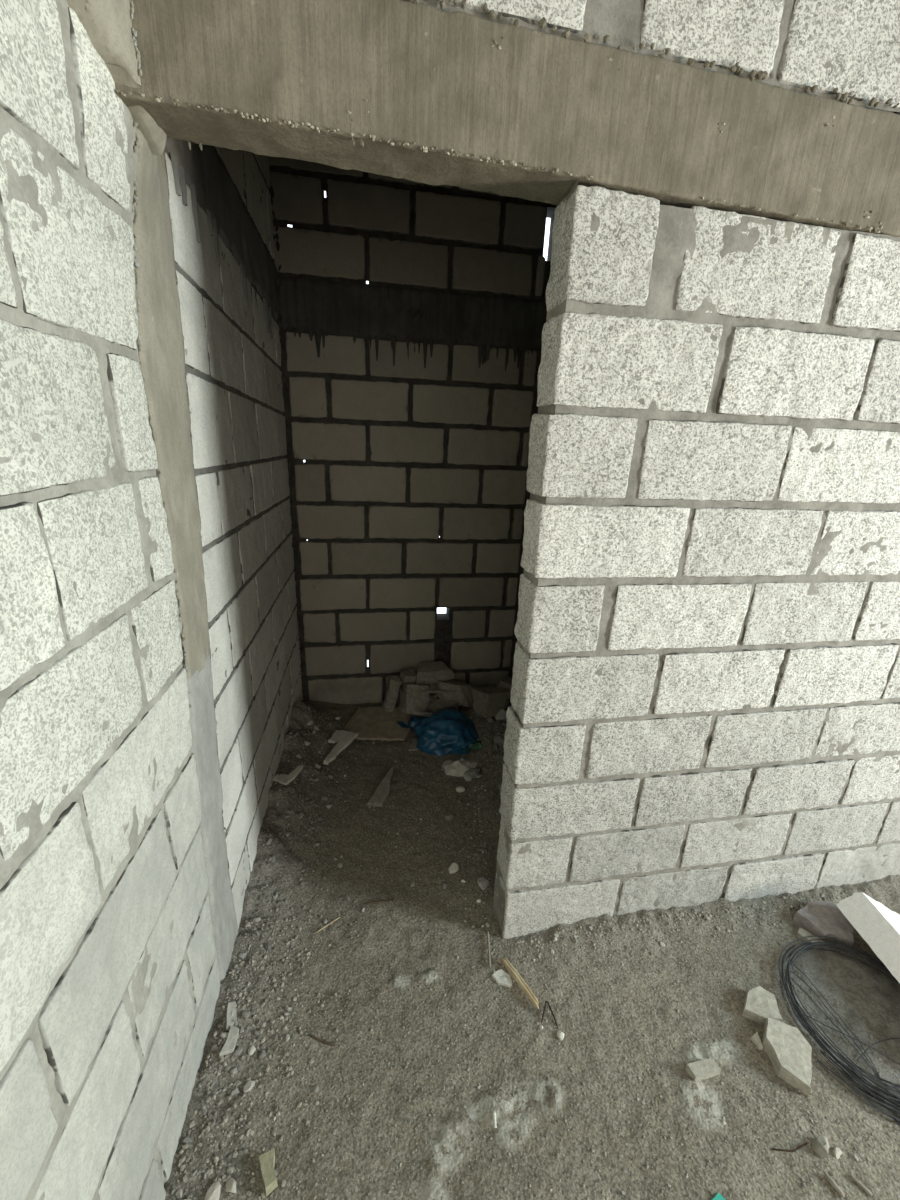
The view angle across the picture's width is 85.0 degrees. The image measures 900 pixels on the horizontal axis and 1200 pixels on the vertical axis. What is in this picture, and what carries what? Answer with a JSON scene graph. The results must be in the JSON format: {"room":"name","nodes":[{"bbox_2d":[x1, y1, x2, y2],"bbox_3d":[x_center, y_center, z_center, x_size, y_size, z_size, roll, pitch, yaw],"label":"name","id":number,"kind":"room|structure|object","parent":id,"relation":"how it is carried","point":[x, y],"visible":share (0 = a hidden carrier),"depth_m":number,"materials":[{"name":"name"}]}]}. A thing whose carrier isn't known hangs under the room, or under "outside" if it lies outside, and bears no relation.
{"room":"construction site","nodes":[
{"label":"construction site","id":0,"kind":"room"},
{"bbox_2d":[0,0,302,1199],"bbox_3d":[-0.472,0.101,0.148,0.066,2.873,4.935,0,19,-8],"label":"wall","id":1,"kind":"structure","parent":0,"point":[110,979],"depth_m":0.81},
{"bbox_2d":[66,0,237,979],"bbox_3d":[-0.578,-0.219,1.084,0.086,2.832,0.434,-1,19,-10],"label":"column","id":2,"kind":"structure","parent":1,"relation":"attached to","point":[107,23],"depth_m":1.06,"materials":[{"name":"concrete"}]},
{"bbox_2d":[166,137,279,338],"bbox_3d":[-0.688,-1.159,1.611,0.021,0.415,1.271,0,19,-8],"label":"beam","id":3,"kind":"structure","parent":1,"relation":"attached to","point":[210,184],"depth_m":1.42,"materials":[{"name":"concrete"}]},
{"bbox_2d":[268,156,557,703],"bbox_3d":[-0.174,-0.713,2.572,1.469,2.888,0.134,-1,19,-10],"label":"wall","id":4,"kind":"structure","parent":0,"point":[401,457],"depth_m":2.49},
{"bbox_2d":[277,276,546,367],"bbox_3d":[-0.149,-1.283,2.325,1.310,0.337,0.028,-1,19,-10],"label":"beam","id":5,"kind":"structure","parent":4,"relation":"attached to","point":[370,311],"depth_m":2.30,"materials":[{"name":"concrete"}]},
{"bbox_2d":[164,684,899,1199],"bbox_3d":[1.575,1.279,0.942,4.390,0.199,4.996,-1,19,-10],"label":"floor","id":6,"kind":"structure","parent":0,"point":[870,999],"depth_m":1.34,"materials":[{"name":"soil"}]},
{"bbox_2d":[176,1188,181,1198],"bbox_3d":[-0.558,1.224,1.013,0.014,0.010,0.016,3,19,3],"label":"stone","id":7,"kind":"object","parent":6,"relation":"on","point":[179,1191],"visible":1,"depth_m":1.01,"materials":[{"name":"grey stone"}]},
{"bbox_2d":[182,1136,191,1143],"bbox_3d":[-0.582,1.198,1.089,0.020,0.012,0.012,5,19,7],"label":"stone","id":8,"kind":"object","parent":6,"relation":"on","point":[187,1139],"visible":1,"depth_m":1.09,"materials":[{"name":"grey stone"}]},
{"bbox_2d":[205,1181,220,1199],"bbox_3d":[-0.493,1.239,1.021,0.027,0.026,0.039,4,19,5],"label":"rubble stone","id":9,"kind":"object","parent":6,"relation":"on","point":[213,1193],"visible":1,"depth_m":1.02,"materials":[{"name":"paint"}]},
{"bbox_2d":[211,1078,216,1086],"bbox_3d":[-0.572,1.167,1.188,0.013,0.008,0.016,18,24,39],"label":"stone","id":10,"kind":"object","parent":6,"relation":"on","point":[214,1081],"visible":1,"depth_m":1.19,"materials":[{"name":"grey stone"}]},
{"bbox_2d":[220,1032,228,1038],"bbox_3d":[-0.580,1.122,1.264,0.021,0.014,0.012,1,19,-6],"label":"stone","id":11,"kind":"object","parent":6,"relation":"on","point":[224,1035],"visible":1,"depth_m":1.26,"materials":[{"name":"grey stone"}]},
{"bbox_2d":[220,1025,238,1055],"bbox_3d":[-0.559,1.126,1.253,0.026,0.020,0.065,3,19,1],"label":"chip","id":12,"kind":"object","parent":6,"relation":"on","point":[229,1046],"visible":1,"depth_m":1.25,"materials":[{"name":"stone"}]},
{"bbox_2d":[225,1178,235,1193],"bbox_3d":[-0.461,1.238,1.035,0.032,0.022,0.020,9,20,19],"label":"rubble stone","id":13,"kind":"object","parent":6,"relation":"on","point":[230,1186],"visible":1,"depth_m":1.03,"materials":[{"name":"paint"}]},
{"bbox_2d":[226,1001,236,1029],"bbox_3d":[-0.582,1.109,1.310,0.024,0.019,0.065,-6,20,-22],"label":"chip","id":14,"kind":"object","parent":6,"relation":"on","point":[231,1009],"visible":1,"depth_m":1.31,"materials":[{"name":"stone"}]},
{"bbox_2d":[230,1066,236,1073],"bbox_3d":[-0.535,1.161,1.213,0.015,0.015,0.017,-3,19,-16],"label":"stone","id":15,"kind":"object","parent":6,"relation":"on","point":[233,1070],"visible":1,"depth_m":1.21,"materials":[{"name":"grey stone"}]},
{"bbox_2d":[231,1087,237,1095],"bbox_3d":[-0.519,1.184,1.179,0.013,0.014,0.022,11,21,24],"label":"stone","id":16,"kind":"object","parent":6,"relation":"on","point":[234,1091],"visible":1,"depth_m":1.18,"materials":[{"name":"grey stone"}]},
{"bbox_2d":[232,1046,242,1055],"bbox_3d":[-0.541,1.145,1.246,0.025,0.013,0.023,12,21,26],"label":"stone","id":17,"kind":"object","parent":6,"relation":"on","point":[238,1050],"visible":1,"depth_m":1.24,"materials":[{"name":"grey stone"}]},
{"bbox_2d":[238,952,246,958],"bbox_3d":[-0.620,1.060,1.467,0.020,0.018,0.021,11,20,23],"label":"stone","id":18,"kind":"object","parent":6,"relation":"on","point":[241,955],"visible":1,"depth_m":1.46,"materials":[{"name":"grey stone"}]},
{"bbox_2d":[242,1010,250,1017],"bbox_3d":[-0.550,1.114,1.323,0.023,0.013,0.024,2,19,-2],"label":"stone","id":19,"kind":"object","parent":6,"relation":"on","point":[245,1013],"visible":1,"depth_m":1.32,"materials":[{"name":"grey stone"}]},
{"bbox_2d":[243,1080,254,1092],"bbox_3d":[-0.487,1.182,1.192,0.026,0.016,0.020,-2,19,-13],"label":"stone","id":20,"kind":"object","parent":6,"relation":"on","point":[249,1085],"visible":1,"depth_m":1.19,"materials":[{"name":"grey stone"}]},
{"bbox_2d":[248,1044,255,1055],"bbox_3d":[-0.511,1.158,1.262,0.020,0.017,0.020,12,21,26],"label":"stone","id":21,"kind":"object","parent":6,"relation":"on","point":[251,1050],"visible":1,"depth_m":1.26,"materials":[{"name":"grey stone"}]},
{"bbox_2d":[252,917,260,921],"bbox_3d":[-0.619,1.023,1.571,0.024,0.014,0.014,-10,22,-32],"label":"stone","id":22,"kind":"object","parent":6,"relation":"on","point":[256,918],"visible":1,"depth_m":1.57,"materials":[{"name":"grey stone"}]},
{"bbox_2d":[259,1050,265,1058],"bbox_3d":[-0.480,1.163,1.258,0.017,0.019,0.020,-5,20,-20],"label":"stone","id":23,"kind":"object","parent":6,"relation":"on","point":[263,1052],"visible":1,"depth_m":1.25,"materials":[{"name":"grey stone"}]},
{"bbox_2d":[264,943,270,950],"bbox_3d":[-0.560,1.065,1.508,0.018,0.018,0.024,-9,22,-31],"label":"stone","id":24,"kind":"object","parent":6,"relation":"on","point":[267,946],"visible":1,"depth_m":1.50,"materials":[{"name":"grey stone"}]},
{"bbox_2d":[258,1148,277,1195],"bbox_3d":[-0.389,1.232,1.060,0.033,0.034,0.060,-10,22,-32],"label":"scrap","id":25,"kind":"object","parent":6,"relation":"on","point":[266,1160],"visible":1,"depth_m":1.05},
{"bbox_2d":[285,1034,289,1041],"bbox_3d":[-0.429,1.155,1.296,0.013,0.009,0.016,-10,23,-33],"label":"stone","id":26,"kind":"object","parent":6,"relation":"on","point":[287,1037],"visible":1,"depth_m":1.29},
{"bbox_2d":[273,765,302,784],"bbox_3d":[-0.684,0.739,2.095,0.078,0.012,0.128,11,20,23],"label":"strip","id":27,"kind":"object","parent":6,"relation":"on","point":[283,779],"visible":1,"depth_m":2.06,"materials":[{"name":"wood"}]},
{"bbox_2d":[313,1085,318,1091],"bbox_3d":[-0.330,1.200,1.205,0.014,0.011,0.014,-10,22,-33],"label":"stone","id":28,"kind":"object","parent":6,"relation":"on","point":[316,1088],"visible":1,"depth_m":1.20,"materials":[{"name":"grey stone"}]},
{"bbox_2d":[309,1034,334,1045],"bbox_3d":[-0.340,1.165,1.299,0.078,0.007,0.006,7,19,13],"label":"twig","id":29,"kind":"object","parent":6,"relation":"on","point":[312,1036],"visible":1,"depth_m":1.30,"materials":[{"name":"brown wood"}]},
{"bbox_2d":[316,917,339,932],"bbox_3d":[-0.398,1.060,1.603,0.087,0.004,0.005,-14,24,-39],"label":"straw","id":30,"kind":"object","parent":6,"relation":"on","point":[338,917],"visible":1,"depth_m":1.60,"materials":[{"name":"beige wood"}]},
{"bbox_2d":[323,730,358,764],"bbox_3d":[-0.561,0.723,2.422,0.121,0.022,0.260,7,19,12],"label":"fragment","id":31,"kind":"object","parent":6,"relation":"on","point":[344,738],"visible":1,"depth_m":2.46,"materials":[{"name":"grey concrete"}]},
{"bbox_2d":[342,706,416,740],"bbox_3d":[-0.382,0.672,2.690,0.367,0.032,0.316,5,19,8],"label":"cardboard sheet","id":32,"kind":"object","parent":6,"relation":"on","point":[371,723],"visible":0.78,"depth_m":2.66,"materials":[{"name":"brown cardboard"}]},
{"bbox_2d":[382,676,401,711],"bbox_3d":[-0.329,0.530,2.771,0.092,0.211,0.083,-6,20,-23],"label":"fragment","id":33,"kind":"object","parent":32,"relation":"on","point":[392,690],"visible":1,"depth_m":2.75,"materials":[{"name":"grey concrete"}]},
{"bbox_2d":[365,899,394,904],"bbox_3d":[-0.242,1.039,1.690,0.104,0.010,0.010,-1,19,-10],"label":"twig","id":34,"kind":"object","parent":6,"relation":"on","point":[389,899],"visible":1,"depth_m":1.69,"materials":[{"name":"brown wood"}]},
{"bbox_2d":[367,767,393,806],"bbox_3d":[-0.289,0.844,2.216,0.062,0.048,0.241,8,20,17],"label":"shard","id":35,"kind":"object","parent":6,"relation":"on","point":[382,792],"visible":1,"depth_m":2.17},
{"bbox_2d":[253,701,510,945],"bbox_3d":[-0.094,0.792,2.175,1.324,0.195,1.339,-1,19,-10],"label":"gravel","id":36,"kind":"object","parent":6,"relation":"on","point":[272,902],"visible":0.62,"depth_m":1.95,"materials":[{"name":"grey gravel"}]},
{"bbox_2d":[408,738,418,750],"bbox_3d":[-0.166,0.752,2.544,0.083,0.027,0.087,4,19,5],"label":"scrap","id":37,"kind":"object","parent":6,"relation":"on","point":[413,745],"visible":0.52,"depth_m":2.53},
{"bbox_2d":[397,686,436,716],"bbox_3d":[-0.193,0.591,2.852,0.225,0.146,0.144,-1,19,-10],"label":"fragment","id":38,"kind":"object","parent":6,"relation":"on","point":[432,695],"visible":0.27,"depth_m":2.82,"materials":[{"name":"grey concrete"}]},
{"bbox_2d":[400,683,429,713],"bbox_3d":[-0.192,0.558,2.776,0.184,0.201,0.147,-7,21,-25],"label":"fragment","id":39,"kind":"object","parent":38,"relation":"on","point":[413,699],"visible":0.83,"depth_m":2.73,"materials":[{"name":"grey concrete"}]},
{"bbox_2d":[400,668,415,683],"bbox_3d":[-0.237,0.447,2.804,0.093,0.090,0.091,-9,22,-30],"label":"fragment","id":40,"kind":"object","parent":39,"relation":"on","point":[409,675],"visible":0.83,"depth_m":2.77,"materials":[{"name":"grey concrete"}]},
{"bbox_2d":[396,708,478,755],"bbox_3d":[-0.066,0.673,2.584,0.449,0.162,0.292,2,19,-2],"label":"plastic bag","id":41,"kind":"object","parent":6,"relation":"on","point":[446,731],"visible":0.94,"depth_m":2.50,"materials":[{"name":"blue plastic"}]},
{"bbox_2d":[429,698,458,713],"bbox_3d":[-0.037,0.608,2.773,0.162,0.117,0.097,-10,22,-32],"label":"fragment","id":42,"kind":"object","parent":6,"relation":"on","point":[441,703],"visible":0.59,"depth_m":2.74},
{"bbox_2d":[402,707,432,716],"bbox_3d":[-0.179,0.621,2.722,0.172,0.038,0.036,4,19,5],"label":"fragment","id":43,"kind":"object","parent":42,"relation":"on","point":[417,712],"visible":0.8,"depth_m":2.71,"materials":[{"name":"stone"}]},
{"bbox_2d":[445,812,452,819],"bbox_3d":[-0.004,0.917,2.080,0.039,0.030,0.036,6,19,11],"label":"rock","id":44,"kind":"object","parent":6,"relation":"on","point":[449,816],"visible":1,"depth_m":2.07,"materials":[{"name":"grey stone"}]},
{"bbox_2d":[448,862,458,873],"bbox_3d":[0.013,1.001,1.832,0.045,0.030,0.037,-7,21,-26],"label":"rock","id":45,"kind":"object","parent":6,"relation":"on","point":[454,867],"visible":1,"depth_m":1.82,"materials":[{"name":"stone"}]},
{"bbox_2d":[442,758,477,776],"bbox_3d":[0.051,0.802,2.385,0.192,0.051,0.144,-1,19,-10],"label":"rubble","id":46,"kind":"object","parent":6,"relation":"on","point":[457,768],"visible":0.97,"depth_m":2.37,"materials":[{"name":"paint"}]},
{"bbox_2d":[456,786,464,792],"bbox_3d":[0.049,0.860,2.237,0.046,0.025,0.034,-7,21,-26],"label":"rock","id":47,"kind":"object","parent":6,"relation":"on","point":[459,789],"visible":1,"depth_m":2.23,"materials":[{"name":"stone"}]},
{"bbox_2d":[464,771,471,780],"bbox_3d":[0.083,0.833,2.315,0.035,0.036,0.057,-13,24,-38],"label":"rubble stone","id":48,"kind":"object","parent":6,"relation":"on","point":[467,777],"visible":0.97,"depth_m":2.30,"materials":[{"name":"grey stone"}]},
{"bbox_2d":[459,740,482,750],"bbox_3d":[0.115,0.737,2.489,0.178,0.047,0.084,-1,19,-10],"label":"scrap","id":49,"kind":"object","parent":6,"relation":"on","point":[477,745],"visible":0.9,"depth_m":2.48,"materials":[{"name":"green plastic"}]},
{"bbox_2d":[467,767,480,778],"bbox_3d":[0.114,0.820,2.325,0.071,0.056,0.056,1,19,-3],"label":"rubble stone","id":50,"kind":"object","parent":6,"relation":"on","point":[474,772],"visible":0.94,"depth_m":2.30,"materials":[{"name":"grey stone"}]},
{"bbox_2d":[477,877,488,889],"bbox_3d":[0.120,1.025,1.773,0.045,0.031,0.040,-6,21,-24],"label":"rubble stone","id":51,"kind":"object","parent":6,"relation":"on","point":[483,883],"visible":1,"depth_m":1.76,"materials":[{"name":"grey stone"}]},
{"bbox_2d":[487,929,490,968],"bbox_3d":[0.122,1.096,1.546,0.009,0.008,0.124,2,19,0],"label":"wood strip","id":52,"kind":"object","parent":6,"relation":"on","point":[488,943],"visible":1,"depth_m":1.54,"materials":[{"name":"grey wood"}]},
{"bbox_2d":[471,686,510,717],"bbox_3d":[0.228,0.559,2.735,0.202,0.190,0.194,-9,22,-31],"label":"fragment","id":53,"kind":"object","parent":6,"relation":"on","point":[487,702],"visible":0.94,"depth_m":2.67,"materials":[{"name":"grey concrete"}]},
{"bbox_2d":[492,1111,496,1128],"bbox_3d":[0.105,1.225,1.158,0.009,0.010,0.030,2,19,-1],"label":"stub","id":54,"kind":"object","parent":6,"relation":"on","point":[493,1112],"visible":1,"depth_m":1.16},
{"bbox_2d":[493,743,498,749],"bbox_3d":[0.230,0.723,2.431,0.031,0.034,0.054,3,19,1],"label":"rubble stone","id":55,"kind":"object","parent":6,"relation":"on","point":[496,746],"visible":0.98,"depth_m":2.41,"materials":[{"name":"grey stone"}]},
{"bbox_2d":[493,735,504,744],"bbox_3d":[0.246,0.703,2.451,0.057,0.058,0.076,-7,20,-24],"label":"rubble stone","id":56,"kind":"object","parent":6,"relation":"on","point":[498,739],"visible":0.8,"depth_m":2.43,"materials":[{"name":"grey stone"}]},
{"bbox_2d":[494,709,506,719],"bbox_3d":[0.277,0.622,2.664,0.070,0.059,0.073,-8,21,-29],"label":"rubble stone","id":57,"kind":"object","parent":6,"relation":"on","point":[501,714],"visible":0.78,"depth_m":2.65,"materials":[{"name":"grey stone"}]},
{"bbox_2d":[492,969,511,987],"bbox_3d":[0.158,1.132,1.466,0.063,0.016,0.040,14,22,32],"label":"chip","id":58,"kind":"object","parent":6,"relation":"on","point":[502,978],"visible":1,"depth_m":1.46,"materials":[{"name":"beige stone"}]},
{"bbox_2d":[497,677,511,702],"bbox_3d":[0.360,0.516,2.816,0.152,0.124,0.137,13,21,28],"label":"fragment","id":59,"kind":"object","parent":6,"relation":"on","point":[507,682],"visible":0.3,"depth_m":2.78,"materials":[{"name":"grey concrete"}]},
{"bbox_2d":[501,957,538,1009],"bbox_3d":[0.207,1.127,1.450,0.021,0.017,0.166,-10,22,-32],"label":"wooden stick","id":60,"kind":"object","parent":6,"relation":"on","point":[511,969],"visible":1,"depth_m":1.44,"materials":[{"name":"beige wood"}]},
{"bbox_2d":[169,778,899,1199],"bbox_3d":[0.386,1.060,1.651,2.141,0.064,1.431,-1,19,-10],"label":"gravel","id":61,"kind":"object","parent":6,"relation":"on","point":[230,1170],"visible":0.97,"depth_m":1.27,"materials":[{"name":"grey gravel"}]},
{"bbox_2d":[541,1001,557,1027],"bbox_3d":[0.283,1.163,1.379,0.048,0.009,0.059,7,19,14],"label":"wire","id":62,"kind":"object","parent":6,"relation":"on","point":[546,1002],"visible":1,"depth_m":1.38,"materials":[{"name":"black metal"}]},
{"bbox_2d":[557,1030,564,1039],"bbox_3d":[0.300,1.183,1.336,0.021,0.018,0.021,17,24,37],"label":"pebble","id":63,"kind":"object","parent":6,"relation":"on","point":[560,1035],"visible":1,"depth_m":1.33,"materials":[{"name":"white stone"}]},
{"bbox_2d":[685,1058,720,1080],"bbox_3d":[0.655,1.216,1.272,0.081,0.025,0.029,-2,19,-14],"label":"chunk","id":64,"kind":"object","parent":6,"relation":"on","point":[707,1068],"visible":1,"depth_m":1.26,"materials":[{"name":"concrete"}]},
{"bbox_2d":[712,1193,724,1199],"bbox_3d":[0.575,1.289,1.048,0.037,0.009,0.023,-7,21,-26],"label":"scrap","id":65,"kind":"object","parent":6,"relation":"on","point":[718,1196],"visible":1,"depth_m":1.05,"materials":[{"name":"teal plastic"}]},
{"bbox_2d":[751,1032,762,1049],"bbox_3d":[0.834,1.201,1.340,0.022,0.014,0.038,4,19,6],"label":"shard","id":66,"kind":"object","parent":6,"relation":"on","point":[755,1038],"visible":1,"depth_m":1.33,"materials":[{"name":"stone"}]},
{"bbox_2d":[742,986,782,1025],"bbox_3d":[0.896,1.166,1.411,0.095,0.042,0.091,12,21,27],"label":"chunk","id":67,"kind":"object","parent":6,"relation":"on","point":[760,1004],"visible":0.96,"depth_m":1.39,"materials":[{"name":"grey concrete"}]},
{"bbox_2d":[762,1018,811,1095],"bbox_3d":[0.896,1.204,1.308,0.107,0.058,0.137,14,22,31],"label":"chunk","id":68,"kind":"object","parent":6,"relation":"on","point":[789,1052],"visible":1,"depth_m":1.29,"materials":[{"name":"grey concrete"}]},
{"bbox_2d":[771,1142,807,1151],"bbox_3d":[0.790,1.270,1.136,0.094,0.006,0.012,0,19,-7],"label":"wire","id":69,"kind":"object","parent":6,"relation":"on","point":[806,1143],"visible":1,"depth_m":1.13,"materials":[{"name":"metal"}]},
{"bbox_2d":[796,927,828,948],"bbox_3d":[1.195,1.124,1.618,0.040,0.023,0.084,-15,26,-42],"label":"flat stone","id":70,"kind":"object","parent":6,"relation":"on","point":[801,932],"visible":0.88,"depth_m":1.62,"materials":[{"name":"stone"}]},
{"bbox_2d":[812,1136,828,1157],"bbox_3d":[0.865,1.269,1.144,0.043,0.039,0.031,-12,24,-37],"label":"rock","id":71,"kind":"object","parent":6,"relation":"on","point":[820,1145],"visible":1,"depth_m":1.14,"materials":[{"name":"stone"}]},
{"bbox_2d":[793,901,854,947],"bbox_3d":[1.267,1.096,1.656,0.168,0.061,0.143,-1,19,-10],"label":"flat stone","id":72,"kind":"object","parent":6,"relation":"on","point":[819,918],"visible":0.93,"depth_m":1.65,"materials":[{"name":"grey stone"}]},
{"bbox_2d":[824,1172,844,1197],"bbox_3d":[0.848,1.291,1.084,0.013,0.011,0.042,-6,20,-24],"label":"wood splinter","id":73,"kind":"object","parent":6,"relation":"on","point":[832,1182],"visible":1,"depth_m":1.08,"materials":[{"name":"beige wood"}]},
{"bbox_2d":[833,1147,841,1158],"bbox_3d":[0.895,1.278,1.136,0.024,0.014,0.014,-9,22,-29],"label":"rock","id":74,"kind":"object","parent":6,"relation":"on","point":[837,1152],"visible":1,"depth_m":1.13,"materials":[{"name":"stone"}]},
{"bbox_2d":[778,936,899,1124],"bbox_3d":[1.200,1.188,1.379,0.448,0.043,0.479,5,19,9],"label":"coil","id":75,"kind":"object","parent":6,"relation":"on","point":[851,1068],"visible":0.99,"depth_m":1.34,"materials":[{"name":"black metal"}]},
{"bbox_2d":[850,1174,871,1195],"bbox_3d":[0.910,1.295,1.087,0.009,0.008,0.040,-13,24,-38],"label":"wood splinter","id":76,"kind":"object","parent":6,"relation":"on","point":[857,1181],"visible":1,"depth_m":1.08,"materials":[{"name":"beige wood"}]},
{"bbox_2d":[836,892,899,982],"bbox_3d":[1.410,1.107,1.450,0.238,0.140,0.448,2,19,0],"label":"foam block","id":77,"kind":"object","parent":6,"relation":"on","point":[879,926],"visible":1,"depth_m":1.55,"materials":[{"name":"white plastic"}]},
{"bbox_2d":[403,0,899,938],"bbox_3d":[1.375,-0.248,1.404,4.112,2.880,0.129,-1,19,-10],"label":"wall","id":78,"kind":"structure","parent":0,"point":[705,707],"depth_m":1.25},
{"bbox_2d":[115,0,899,236],"bbox_3d":[1.388,-0.909,1.176,4.061,0.320,0.128,-1,19,-10],"label":"beam","id":79,"kind":"structure","parent":78,"relation":"attached to","point":[415,91],"depth_m":0.89,"materials":[{"name":"concrete"}]},
{"bbox_3d":[0.017,0.568,2.913,0.205,0.140,0.127,-3,19,-16],"label":"fragment","id":80,"kind":"object","parent":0,"visible":0},
{"bbox_2d":[435,680,473,706],"bbox_3d":[0.030,0.526,2.825,0.232,0.160,0.140,3,19,3],"label":"fragment","id":81,"kind":"object","parent":80,"relation":"on","point":[463,695],"visible":0.79,"depth_m":2.77,"materials":[{"name":"grey concrete"}]},
{"bbox_2d":[421,683,456,693],"bbox_3d":[-0.074,0.493,2.811,0.246,0.044,0.139,0,19,-7],"label":"fragment","id":82,"kind":"object","parent":81,"relation":"on","point":[433,688],"visible":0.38,"depth_m":2.76,"materials":[{"name":"grey concrete"}]},
{"bbox_2d":[415,661,454,684],"bbox_3d":[-0.093,0.419,2.827,0.227,0.103,0.114,-3,19,-15],"label":"fragment","id":83,"kind":"object","parent":82,"relation":"on","point":[430,672],"visible":0.91,"depth_m":2.78,"materials":[{"name":"grey concrete"}]}
]}

